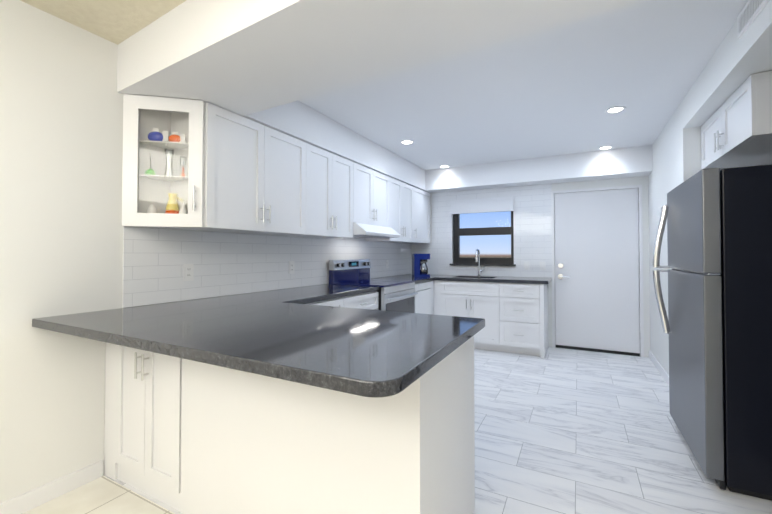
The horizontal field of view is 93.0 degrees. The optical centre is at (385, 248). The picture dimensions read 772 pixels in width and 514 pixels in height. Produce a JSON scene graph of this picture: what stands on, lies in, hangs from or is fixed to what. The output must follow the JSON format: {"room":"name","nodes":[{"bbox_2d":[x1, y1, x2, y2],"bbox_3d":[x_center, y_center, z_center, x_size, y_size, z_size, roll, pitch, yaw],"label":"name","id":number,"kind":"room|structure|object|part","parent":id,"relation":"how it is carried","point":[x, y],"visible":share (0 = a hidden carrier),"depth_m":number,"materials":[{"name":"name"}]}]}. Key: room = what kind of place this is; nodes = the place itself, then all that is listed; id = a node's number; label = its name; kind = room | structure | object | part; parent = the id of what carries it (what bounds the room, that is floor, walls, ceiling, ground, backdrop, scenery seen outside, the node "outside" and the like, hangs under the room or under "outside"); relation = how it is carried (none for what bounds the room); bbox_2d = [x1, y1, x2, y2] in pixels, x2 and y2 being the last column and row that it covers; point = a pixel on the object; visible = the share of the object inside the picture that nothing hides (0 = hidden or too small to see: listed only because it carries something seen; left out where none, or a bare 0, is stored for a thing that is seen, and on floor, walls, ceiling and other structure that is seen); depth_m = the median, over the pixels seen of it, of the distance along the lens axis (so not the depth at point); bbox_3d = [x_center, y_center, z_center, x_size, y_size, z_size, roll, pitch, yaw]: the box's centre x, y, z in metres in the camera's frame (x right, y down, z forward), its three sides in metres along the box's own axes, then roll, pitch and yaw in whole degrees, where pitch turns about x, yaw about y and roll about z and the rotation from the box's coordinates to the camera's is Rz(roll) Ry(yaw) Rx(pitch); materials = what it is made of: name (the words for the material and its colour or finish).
{"room":"kitchen","nodes":[
{"label":"kitchen","id":0,"kind":"room"},
{"bbox_2d":[20,0,185,44],"bbox_3d":[-1.214,-1.312,-0.568,3.100,0.180,4.470,0,-1,28],"label":"ceiling","id":1,"kind":"structure","parent":0,"point":[117,22],"depth_m":1.85,"materials":[{"name":"beige paint"}]},
{"bbox_2d":[0,0,404,503],"bbox_3d":[-1.672,-0.049,2.038,0.150,2.620,8.996,0,-1,28],"label":"wall","id":2,"kind":"structure","parent":0,"point":[61,162],"depth_m":1.86,"materials":[{"name":"white paint"}]},
{"bbox_2d":[0,460,102,513],"bbox_3d":[-2.596,1.187,0.082,0.012,0.085,4.408,0,-1,28],"label":"baseboard","id":3,"kind":"structure","parent":2,"relation":"attached to","point":[32,499],"depth_m":1.83,"materials":[{"name":"white paint"}]},
{"bbox_2d":[122,94,204,228],"bbox_3d":[-1.319,-0.513,2.184,0.340,0.771,0.298,0,-1,28],"label":"upper cabinet","id":4,"kind":"object","parent":2,"relation":"attached to","point":[143,117],"visible":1,"depth_m":2.21,"materials":[{"name":"white paint"}]},
{"bbox_2d":[145,153,155,174],"bbox_3d":[-1.433,-0.508,2.229,0.056,0.135,0.056,0,-1,28],"label":"decorative bottle","id":5,"kind":"object","parent":4,"relation":"in","point":[147,172],"depth_m":2.21,"materials":[{"name":"green glass"}]},
{"bbox_2d":[147,204,157,212],"bbox_3d":[-1.425,-0.206,2.234,0.060,0.120,0.058,0,-1,28],"label":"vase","id":6,"kind":"object","parent":4,"relation":"in","point":[150,209],"depth_m":2.22,"materials":[{"name":"white ceramic"}]},
{"bbox_2d":[147,128,169,141],"bbox_3d":[-1.393,-0.689,2.250,0.103,0.088,0.092,0,-1,28],"label":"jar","id":7,"kind":"object","parent":4,"relation":"in","point":[157,135],"depth_m":2.24,"materials":[{"name":"blue ceramic"}]},
{"bbox_2d":[164,149,173,175],"bbox_3d":[-1.337,-0.524,2.259,0.056,0.168,0.055,0,-1,28],"label":"decorative vase","id":8,"kind":"object","parent":4,"relation":"in","point":[170,166],"depth_m":2.26,"materials":[{"name":"clear glass"}]},
{"bbox_2d":[165,193,182,213],"bbox_3d":[-1.312,-0.241,2.263,0.094,0.190,0.085,0,-1,28],"label":"pitcher","id":9,"kind":"object","parent":4,"relation":"in","point":[171,200],"depth_m":2.24,"materials":[{"name":"yellow ceramic"}]},
{"bbox_2d":[168,132,185,142],"bbox_3d":[-1.287,-0.680,2.262,0.082,0.070,0.073,0,-1,28],"label":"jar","id":10,"kind":"object","parent":4,"relation":"in","point":[180,138],"depth_m":2.25,"materials":[{"name":"orange ceramic"}]},
{"bbox_2d":[178,201,186,213],"bbox_3d":[-1.250,-0.216,2.255,0.052,0.140,0.051,0,-1,28],"label":"vase","id":11,"kind":"object","parent":4,"relation":"in","point":[182,207],"depth_m":2.24,"materials":[{"name":"white ceramic"}]},
{"bbox_2d":[180,156,186,175],"bbox_3d":[-1.250,-0.500,2.257,0.040,0.120,0.040,0,-1,28],"label":"goblet","id":12,"kind":"object","parent":4,"relation":"in","point":[185,164],"depth_m":2.26,"materials":[{"name":"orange glass"}]},
{"bbox_2d":[179,102,314,237],"bbox_3d":[-1.015,-0.505,2.747,0.339,0.774,0.978,0,-1,28],"label":"upper cabinet","id":13,"kind":"object","parent":2,"relation":"attached to","point":[260,179],"depth_m":2.58,"materials":[{"name":"white paint"}]},
{"bbox_2d":[122,227,409,307],"bbox_3d":[-0.567,0.061,3.969,0.007,0.631,4.144,0,-1,28],"label":"tile backsplash","id":14,"kind":"structure","parent":2,"relation":"attached to","point":[156,259],"depth_m":2.78,"materials":[{"name":"white tile"}]},
{"bbox_2d":[183,264,193,280],"bbox_3d":[-1.337,0.163,2.483,0.008,0.116,0.070,0,-1,28],"label":"electrical outlet","id":15,"kind":"object","parent":14,"relation":"attached to","point":[188,272],"visible":1,"depth_m":2.48,"materials":[{"name":"white plastic"}]},
{"bbox_2d":[289,261,294,273],"bbox_3d":[-0.868,0.178,3.377,0.008,0.116,0.070,0,-1,28],"label":"electrical outlet","id":16,"kind":"object","parent":14,"relation":"attached to","point":[291,266],"visible":1,"depth_m":3.37,"materials":[{"name":"white plastic"}]},
{"bbox_2d":[315,146,358,238],"bbox_3d":[-0.646,-0.494,3.450,0.339,0.774,0.842,0,-1,28],"label":"upper cabinet","id":17,"kind":"object","parent":2,"relation":"attached to","point":[336,177],"depth_m":3.42,"materials":[{"name":"white paint"}]},
{"bbox_2d":[359,164,390,227],"bbox_3d":[-0.292,-0.562,4.126,0.339,0.615,0.801,0,-1,28],"label":"upper cabinet","id":18,"kind":"object","parent":2,"relation":"attached to","point":[374,186],"depth_m":4.06,"materials":[{"name":"white paint"}]},
{"bbox_2d":[353,223,400,237],"bbox_3d":[-0.226,-0.190,4.085,0.489,0.125,0.796,0,-1,28],"label":"range hood","id":19,"kind":"object","parent":18,"relation":"attached to","point":[360,230],"visible":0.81,"depth_m":3.89,"materials":[{"name":"white metal"}]},
{"bbox_2d":[365,178,414,241],"bbox_3d":[0.059,-0.472,4.795,0.339,0.774,0.830,0,-1,28],"label":"upper cabinet","id":20,"kind":"object","parent":2,"relation":"attached to","point":[402,194],"depth_m":4.72,"materials":[{"name":"white paint"}]},
{"bbox_2d":[395,187,429,243],"bbox_3d":[0.371,-0.462,5.390,0.339,0.774,0.749,0,-1,28],"label":"upper cabinet","id":21,"kind":"object","parent":2,"relation":"attached to","point":[422,198],"depth_m":5.36,"materials":[{"name":"white paint"}]},
{"bbox_2d":[117,0,647,115],"bbox_3d":[-0.089,-1.139,1.575,3.100,0.456,0.835,0,-1,28],"label":"beam","id":22,"kind":"structure","parent":0,"point":[243,57],"depth_m":1.67,"materials":[{"name":"white paint"}]},
{"bbox_2d":[22,347,771,513],"bbox_3d":[0.145,1.275,1.035,3.980,0.060,8.646,0,-1,28],"label":"floor","id":23,"kind":"structure","parent":0,"point":[563,431],"depth_m":2.29,"materials":[{"name":"tile"}]},
{"bbox_2d":[104,342,179,508],"bbox_3d":[-1.111,0.826,2.192,0.679,0.876,0.695,0,-1,28],"label":"base cabinet","id":24,"kind":"object","parent":23,"relation":"on","point":[142,435],"depth_m":1.86,"materials":[{"name":"white paint"}]},
{"bbox_2d":[176,336,474,513],"bbox_3d":[-0.299,0.819,1.766,1.278,0.876,0.695,0,-1,28],"label":"base cabinet","id":25,"kind":"object","parent":23,"relation":"on","point":[184,436],"depth_m":1.42,"materials":[{"name":"white paint"}]},
{"bbox_2d":[32,284,378,340],"bbox_3d":[-0.881,0.376,2.662,0.660,0.040,2.347,0,-1,28],"label":"countertop","id":26,"kind":"structure","parent":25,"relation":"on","point":[88,325],"depth_m":2.11,"materials":[{"name":"stone"}]},
{"bbox_2d":[100,300,484,397],"bbox_3d":[-0.324,0.359,1.626,1.287,0.040,1.028,0,-1,28],"label":"countertop","id":27,"kind":"structure","parent":25,"relation":"on","point":[291,334],"depth_m":1.33,"materials":[{"name":"stone"}]},
{"bbox_2d":[308,296,351,307],"bbox_3d":[-0.787,0.837,2.868,0.627,0.876,0.799,0,-1,28],"label":"base cabinet","id":28,"kind":"object","parent":23,"relation":"on","point":[346,301],"depth_m":2.97,"materials":[{"name":"white paint"}]},
{"bbox_2d":[348,291,377,309],"bbox_3d":[-0.503,0.846,3.410,0.627,0.876,0.659,0,-1,28],"label":"base cabinet","id":29,"kind":"object","parent":23,"relation":"on","point":[368,300],"depth_m":3.36,"materials":[{"name":"white paint"}]},
{"bbox_2d":[329,259,417,312],"bbox_3d":[-0.100,0.710,4.010,0.730,1.165,0.766,0,-1,28],"label":"range","id":30,"kind":"object","parent":23,"relation":"on","point":[397,295],"visible":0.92,"depth_m":3.92,"materials":[{"name":"silver"}]},
{"bbox_2d":[415,281,430,313],"bbox_3d":[0.204,0.868,4.684,0.580,0.872,0.610,0,-1,28],"label":"base cabinet","id":31,"kind":"object","parent":23,"relation":"on","point":[423,300],"visible":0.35,"depth_m":4.59,"materials":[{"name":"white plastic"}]},
{"bbox_2d":[430,280,434,314],"bbox_3d":[0.529,0.878,5.377,0.628,0.876,0.607,0,-1,28],"label":"base cabinet","id":32,"kind":"object","parent":23,"relation":"on","point":[432,288],"visible":0.02,"depth_m":4.96,"materials":[{"name":"white paint"}]},
{"bbox_2d":[372,275,436,283],"bbox_3d":[0.206,0.410,4.733,0.660,0.040,0.780,0,-1,28],"label":"countertop","id":33,"kind":"structure","parent":32,"relation":"on","point":[417,279],"depth_m":4.71,"materials":[{"name":"stone"}]},
{"bbox_2d":[412,254,429,276],"bbox_3d":[0.483,0.236,5.111,0.222,0.320,0.208,0,-1,-7],"label":"coffee maker","id":34,"kind":"object","parent":33,"relation":"on","point":[418,260],"visible":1,"depth_m":5.01,"materials":[{"name":"blue plastic"}]},
{"bbox_2d":[439,292,498,350],"bbox_3d":[1.217,0.979,5.003,0.757,0.661,0.627,0,-1,28],"label":"base cabinet","id":35,"kind":"object","parent":23,"relation":"on","point":[460,304],"depth_m":4.69,"materials":[{"name":"white paint"}]},
{"bbox_2d":[491,282,547,358],"bbox_3d":[1.753,0.867,4.723,0.571,0.876,0.627,0,-1,28],"label":"base cabinet","id":36,"kind":"object","parent":23,"relation":"on","point":[514,316],"depth_m":4.45,"materials":[{"name":"white paint"}]},
{"bbox_2d":[399,275,551,283],"bbox_3d":[1.147,0.415,5.044,2.037,0.040,0.637,0,-1,28],"label":"countertop","id":37,"kind":"structure","parent":36,"relation":"on","point":[525,280],"depth_m":4.71,"materials":[{"name":"stone"}]},
{"bbox_2d":[475,249,484,275],"bbox_3d":[1.316,0.203,5.147,0.111,0.388,0.197,0,-1,28],"label":"faucet","id":38,"kind":"object","parent":37,"relation":"on","point":[477,259],"visible":1,"depth_m":5.20,"materials":[{"name":"silver metal"}]},
{"bbox_2d":[653,165,771,500],"bbox_3d":[2.185,0.423,2.150,0.901,1.680,0.870,0,-1,28],"label":"refrigerator","id":39,"kind":"object","parent":23,"relation":"on","point":[717,324],"visible":1,"depth_m":1.90,"materials":[{"name":"black"}]},
{"bbox_3d":[1.998,0.151,2.659,0.101,0.931,0.025,0,-1,28],"label":"handle","id":40,"kind":"part","parent":39,"relation":"part of","materials":[{"name":"silver metal"}]},
{"bbox_3d":[1.908,0.395,2.296,0.075,1.620,0.870,0,-1,28],"label":"door","id":41,"kind":"part","parent":39,"relation":"part of","materials":[{"name":"silver metal"}]},
{"bbox_2d":[298,0,747,169],"bbox_3d":[0.894,-1.256,3.451,3.100,0.160,3.746,0,-1,28],"label":"ceiling","id":42,"kind":"structure","parent":0,"point":[557,90],"depth_m":2.78,"materials":[{"name":"white paint"}]},
{"bbox_2d":[243,101,430,193],"bbox_3d":[-0.278,-1.018,4.152,0.370,0.294,3.586,0,-1,28],"label":"ceiling soffit","id":43,"kind":"object","parent":42,"relation":"attached to","point":[299,120],"depth_m":3.39,"materials":[{"name":"white paint"}]},
{"bbox_2d":[400,140,413,143],"bbox_3d":[0.233,-1.163,4.019,0.156,0.006,0.156,0,-1,28],"label":"recessed light","id":44,"kind":"object","parent":42,"relation":"in","point":[407,142],"visible":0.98,"depth_m":4.02,"materials":[{"name":"white plastic"}]},
{"bbox_2d":[598,146,612,149],"bbox_3d":[2.536,-1.159,4.233,0.156,0.006,0.156,0,-1,28],"label":"recessed light","id":45,"kind":"object","parent":42,"relation":"in","point":[604,147],"visible":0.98,"depth_m":4.21,"materials":[{"name":"white plastic"}]},
{"bbox_2d":[605,106,625,113],"bbox_3d":[1.951,-1.177,3.118,0.156,0.006,0.156,0,-1,28],"label":"recessed light","id":46,"kind":"object","parent":42,"relation":"in","point":[616,109],"visible":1,"depth_m":3.11,"materials":[{"name":"white plastic"}]},
{"bbox_2d":[425,145,652,192],"bbox_3d":[1.858,-1.005,4.887,2.730,0.296,0.300,0,-1,28],"label":"ceiling soffit","id":47,"kind":"structure","parent":0,"point":[636,161],"depth_m":4.66,"materials":[{"name":"white paint"}]},
{"bbox_2d":[430,176,649,356],"bbox_3d":[2.266,-0.002,4.939,4.130,2.620,0.200,0,-1,28],"label":"wall","id":48,"kind":"structure","parent":0,"point":[642,181],"depth_m":4.41,"materials":[{"name":"white paint"}]},
{"bbox_2d":[410,184,551,277],"bbox_3d":[1.308,-0.225,5.327,2.013,1.247,0.007,0,-1,28],"label":"tile backsplash","id":49,"kind":"structure","parent":48,"relation":"attached to","point":[532,203],"depth_m":5.07,"materials":[{"name":"white tile"}]},
{"bbox_2d":[524,261,529,269],"bbox_3d":[1.916,0.239,4.989,0.070,0.116,0.012,0,-1,28],"label":"light switch","id":50,"kind":"object","parent":49,"relation":"attached to","point":[526,265],"visible":1,"depth_m":4.99,"materials":[{"name":"white plastic"}]},
{"bbox_2d":[540,262,545,269],"bbox_3d":[2.093,0.237,4.896,0.070,0.116,0.012,0,-1,28],"label":"light switch","id":51,"kind":"object","parent":49,"relation":"attached to","point":[542,265],"visible":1,"depth_m":4.89,"materials":[{"name":"white plastic"}]},
{"bbox_2d":[450,196,513,213],"bbox_3d":[1.367,-0.612,5.269,0.904,0.199,0.048,0,-1,28],"label":"window blind","id":52,"kind":"object","parent":48,"relation":"attached to","point":[496,204],"visible":0.96,"depth_m":5.24,"materials":[{"name":"white fabric"}]},
{"bbox_2d":[450,263,515,265],"bbox_3d":[1.385,0.240,5.289,0.940,0.027,0.079,0,-1,28],"label":"window sill","id":53,"kind":"structure","parent":48,"relation":"attached to","point":[484,264],"depth_m":5.23,"materials":[{"name":"stone"}]},
{"bbox_2d":[453,211,513,263],"bbox_3d":[1.415,-0.223,5.353,0.876,0.901,0.063,0,-1,28],"label":"window","id":54,"kind":"structure","parent":48,"relation":"in","point":[458,231],"depth_m":5.36,"materials":[{"name":"black"}]},
{"bbox_2d":[554,188,639,355],"bbox_3d":[2.653,0.286,4.634,0.938,2.026,0.104,0,-1,28],"label":"door","id":55,"kind":"structure","parent":48,"relation":"in","point":[597,271],"depth_m":4.63,"materials":[{"name":"white paint"}]},
{"bbox_2d":[551,185,643,356],"bbox_3d":[2.683,0.273,4.708,0.997,2.065,0.211,0,-1,28],"label":"door frame","id":56,"kind":"structure","parent":48,"relation":"attached to","point":[640,230],"depth_m":4.48,"materials":[{"name":"white paint"}]},
{"bbox_2d":[648,0,771,374],"bbox_3d":[1.550,-0.078,0.236,1.030,2.620,8.796,0,-1,28],"label":"wall","id":57,"kind":"structure","parent":0,"point":[734,63],"depth_m":2.89,"materials":[{"name":"white paint"}]},
{"bbox_2d":[649,350,668,385],"bbox_3d":[2.749,1.244,3.623,0.012,0.085,1.646,0,-1,28],"label":"baseboard","id":58,"kind":"structure","parent":57,"relation":"attached to","point":[660,369],"depth_m":3.79,"materials":[{"name":"white paint"}]},
{"bbox_2d":[701,71,771,169],"bbox_3d":[2.572,-0.791,2.281,0.802,0.341,0.947,0,-1,28],"label":"upper cabinet","id":59,"kind":"object","parent":57,"relation":"attached to","point":[736,128],"visible":0.98,"depth_m":2.27,"materials":[{"name":"white paint"}]},
{"bbox_2d":[737,0,768,38],"bbox_3d":[1.720,-1.138,1.702,0.011,0.117,0.420,0,-1,28],"label":"air vent","id":60,"kind":"object","parent":57,"relation":"in","point":[749,13],"visible":1,"depth_m":1.77,"materials":[{"name":"white plastic"}]},
{"label":"outside","id":61,"kind":"structure","parent":0,"visible":0},
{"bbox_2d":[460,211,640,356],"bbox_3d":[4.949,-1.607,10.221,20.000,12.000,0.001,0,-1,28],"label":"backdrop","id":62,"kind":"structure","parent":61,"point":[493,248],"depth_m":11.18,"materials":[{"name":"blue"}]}
]}

